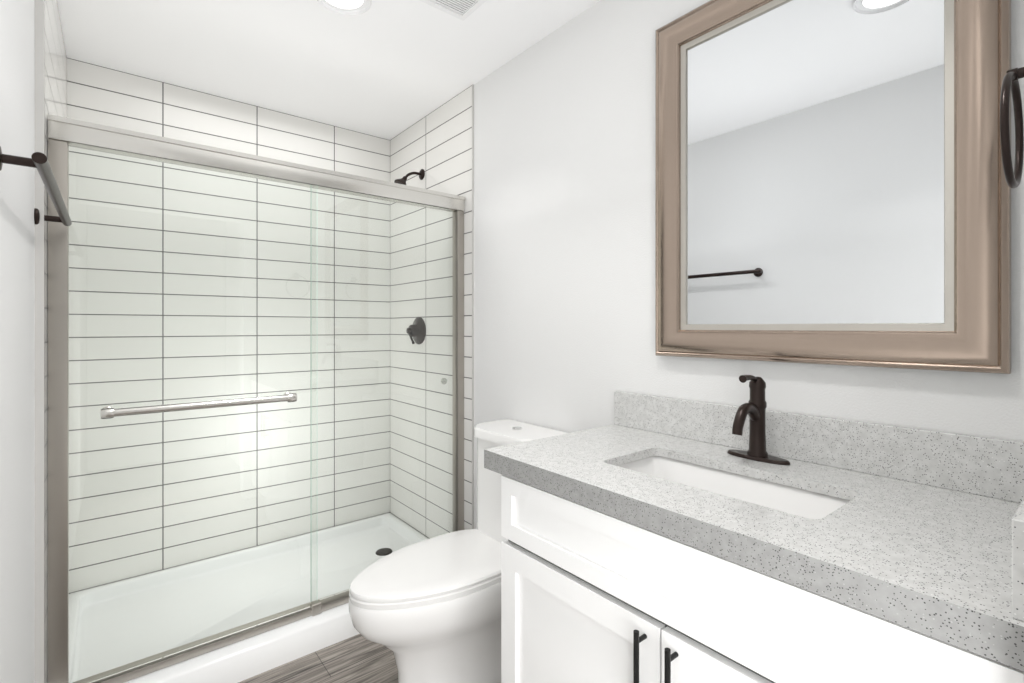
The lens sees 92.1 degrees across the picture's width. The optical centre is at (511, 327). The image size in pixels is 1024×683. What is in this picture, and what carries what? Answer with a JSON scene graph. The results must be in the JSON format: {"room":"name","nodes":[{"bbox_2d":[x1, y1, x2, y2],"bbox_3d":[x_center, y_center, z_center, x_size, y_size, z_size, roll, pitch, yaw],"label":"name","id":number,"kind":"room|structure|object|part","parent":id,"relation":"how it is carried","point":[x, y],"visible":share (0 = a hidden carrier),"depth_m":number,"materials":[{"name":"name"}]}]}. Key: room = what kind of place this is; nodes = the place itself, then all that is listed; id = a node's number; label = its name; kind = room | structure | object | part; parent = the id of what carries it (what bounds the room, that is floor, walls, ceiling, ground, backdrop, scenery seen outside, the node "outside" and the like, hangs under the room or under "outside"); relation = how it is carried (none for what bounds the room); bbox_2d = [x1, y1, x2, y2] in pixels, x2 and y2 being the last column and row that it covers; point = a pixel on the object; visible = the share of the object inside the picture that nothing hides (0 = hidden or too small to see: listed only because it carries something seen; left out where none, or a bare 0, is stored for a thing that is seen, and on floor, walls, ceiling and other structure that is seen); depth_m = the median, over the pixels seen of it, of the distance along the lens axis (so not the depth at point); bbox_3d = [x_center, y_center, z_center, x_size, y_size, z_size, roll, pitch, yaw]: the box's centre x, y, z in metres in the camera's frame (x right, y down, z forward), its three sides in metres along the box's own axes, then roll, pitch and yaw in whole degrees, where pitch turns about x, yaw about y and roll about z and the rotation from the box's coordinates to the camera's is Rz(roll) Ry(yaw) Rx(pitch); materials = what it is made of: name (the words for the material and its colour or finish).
{"room":"bathroom","nodes":[
{"label":"bathroom","id":0,"kind":"room"},
{"bbox_2d":[0,0,33,682],"bbox_3d":[-0.625,0.045,0.403,0.122,2.440,4.614,0,0,-39],"label":"wall","id":1,"kind":"structure","parent":0,"point":[16,353],"depth_m":1.15,"materials":[{"name":"white paint"}]},
{"bbox_2d":[0,146,71,225],"bbox_3d":[-1.131,-0.315,1.187,0.076,0.052,0.732,0,0,-39],"label":"towel bar","id":2,"kind":"object","parent":1,"relation":"attached to","point":[39,161],"visible":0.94,"depth_m":1.02,"materials":[{"name":"black metal"}]},
{"bbox_2d":[34,0,43,682],"bbox_3d":[-1.350,0.045,1.411,0.020,2.440,0.008,0,0,-39],"label":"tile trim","id":3,"kind":"structure","parent":1,"relation":"attached to","point":[38,355],"depth_m":1.41,"materials":[{"name":"grey"}]},
{"bbox_2d":[44,0,66,682],"bbox_3d":[-1.650,0.020,1.780,0.018,2.390,0.944,0,0,-39],"label":"tile","id":4,"kind":"structure","parent":1,"relation":"attached to","point":[55,80],"depth_m":1.51,"materials":[{"name":"white tile"}]},
{"bbox_2d":[238,634,397,682],"bbox_3d":[0.018,1.315,0.924,1.777,0.100,4.614,0,0,-39],"label":"floor","id":5,"kind":"structure","parent":0,"point":[359,658],"depth_m":1.84,"materials":[{"name":"grey wood"}]},
{"bbox_2d":[69,513,427,682],"bbox_3d":[-1.065,1.212,2.273,1.509,0.105,0.913,0,0,-39],"label":"shower pan","id":6,"kind":"object","parent":5,"relation":"on","point":[242,660],"visible":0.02,"depth_m":2.14,"materials":[{"name":"white plastic"}]},
{"bbox_2d":[47,114,464,682],"bbox_3d":[-0.819,0.258,1.969,1.509,1.803,0.119,0,0,-39],"label":"shower door","id":7,"kind":"structure","parent":6,"relation":"on","point":[63,134],"depth_m":1.74,"materials":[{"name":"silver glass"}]},
{"bbox_3d":[-1.093,0.273,1.767,0.769,1.711,0.006,0,0,-39],"label":"glass","id":8,"kind":"part","parent":7,"relation":"part of","materials":[{"name":"clear glass"}]},
{"bbox_3d":[-0.553,0.273,2.240,0.693,1.711,0.006,0,0,-39],"label":"glass","id":9,"kind":"part","parent":7,"relation":"part of","materials":[{"name":"clear glass"}]},
{"bbox_2d":[349,419,566,682],"bbox_3d":[-0.198,0.831,1.779,0.782,0.868,0.394,0,0,-39],"label":"toilet","id":10,"kind":"object","parent":5,"relation":"on","point":[427,611],"visible":0.56,"depth_m":1.64,"materials":[{"name":"white ceramic"}]},
{"bbox_2d":[484,375,1023,682],"bbox_3d":[0.463,0.691,1.121,0.593,1.148,1.040,0,0,-39],"label":"bathroom vanity","id":11,"kind":"object","parent":5,"relation":"on","point":[654,539],"visible":1,"depth_m":0.95,"materials":[{"name":"white"}]},
{"bbox_2d":[727,375,790,465],"bbox_3d":[0.590,0.226,1.231,0.143,0.217,0.156,0,0,-39],"label":"faucet","id":12,"kind":"object","parent":11,"relation":"on","point":[756,455],"depth_m":1.24,"materials":[{"name":"black metal"}]},
{"bbox_2d":[57,0,599,139],"bbox_3d":[0.018,-1.225,0.924,1.777,0.100,4.614,0,0,-39],"label":"ceiling","id":13,"kind":"structure","parent":0,"point":[388,69],"depth_m":2.08,"materials":[{"name":"white paint"}]},
{"bbox_2d":[317,0,370,14],"bbox_3d":[-0.598,-1.169,1.742,0.196,0.012,0.196,0,0,-39],"label":"recessed light","id":14,"kind":"object","parent":13,"relation":"in","point":[350,7],"visible":0.94,"depth_m":1.80,"materials":[{"name":"white plastic"}]},
{"bbox_2d":[419,0,486,20],"bbox_3d":[-0.204,-1.170,1.697,0.260,0.010,0.260,0,0,-39],"label":"ceiling vent","id":15,"kind":"object","parent":13,"relation":"in","point":[462,10],"visible":1,"depth_m":1.80,"materials":[{"name":"white plastic"}]},
{"bbox_2d":[474,0,1023,528],"bbox_3d":[0.178,0.045,2.043,0.120,2.440,3.076,0,0,-39],"label":"wall","id":16,"kind":"structure","parent":0,"point":[564,226],"depth_m":1.79,"materials":[{"name":"white paint"}]},
{"bbox_2d":[390,85,471,538],"bbox_3d":[-0.477,0.020,2.752,0.006,2.390,0.910,0,0,-39],"label":"tile","id":17,"kind":"structure","parent":16,"relation":"attached to","point":[436,145],"depth_m":2.72,"materials":[{"name":"white tile"}]},
{"bbox_2d":[394,169,424,184],"bbox_3d":[-0.570,-0.823,2.730,0.165,0.135,0.076,0,0,-39],"label":"shower head","id":18,"kind":"object","parent":17,"relation":"attached to","point":[403,179],"visible":0.85,"depth_m":2.72},
{"bbox_2d":[406,317,425,343],"bbox_3d":[-0.556,0.020,2.785,0.074,0.156,0.156,0,0,-39],"label":"shower valve","id":19,"kind":"object","parent":17,"relation":"attached to","point":[415,333],"depth_m":2.77,"materials":[{"name":"black metal"}]},
{"bbox_2d":[472,85,473,528],"bbox_3d":[-0.189,0.045,2.395,0.008,2.440,0.008,0,0,-39],"label":"tile trim","id":20,"kind":"structure","parent":16,"relation":"attached to","point":[472,306],"depth_m":2.39,"materials":[{"name":"grey metal"}]},
{"bbox_2d":[655,0,1010,373],"bbox_3d":[0.708,-0.425,1.259,0.040,1.030,0.794,0,0,-39],"label":"mirror","id":21,"kind":"object","parent":16,"relation":"attached to","point":[832,187],"visible":0.98,"depth_m":1.19,"materials":[{"name":"beige mirror"}]},
{"bbox_3d":[0.721,-0.425,1.270,0.003,0.850,0.614,0,0,-39],"label":"glass","id":22,"kind":"part","parent":21,"relation":"part of","materials":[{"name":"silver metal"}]},
{"bbox_3d":[-1.398,0.045,2.673,1.777,2.440,0.114,0,0,-39],"label":"wall","id":23,"kind":"structure","parent":0,"visible":0},
{"bbox_2d":[67,58,389,593],"bbox_3d":[-1.353,0.020,2.632,1.517,2.390,0.006,0,0,-39],"label":"tile","id":24,"kind":"structure","parent":23,"relation":"attached to","point":[97,94],"depth_m":2.50,"materials":[{"name":"white tile"}]},
{"bbox_3d":[0.823,0.045,0.664,0.612,2.440,0.120,0,0,-39],"label":"wall","id":25,"kind":"structure","parent":0,"visible":0},
{"bbox_2d":[1000,67,1023,187],"bbox_3d":[0.812,-0.325,0.772,0.180,0.205,0.059,0,0,-39],"label":"towel ring","id":26,"kind":"object","parent":25,"relation":"attached to","point":[1010,81],"visible":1,"depth_m":0.77,"materials":[{"name":"black metal"}]}
]}

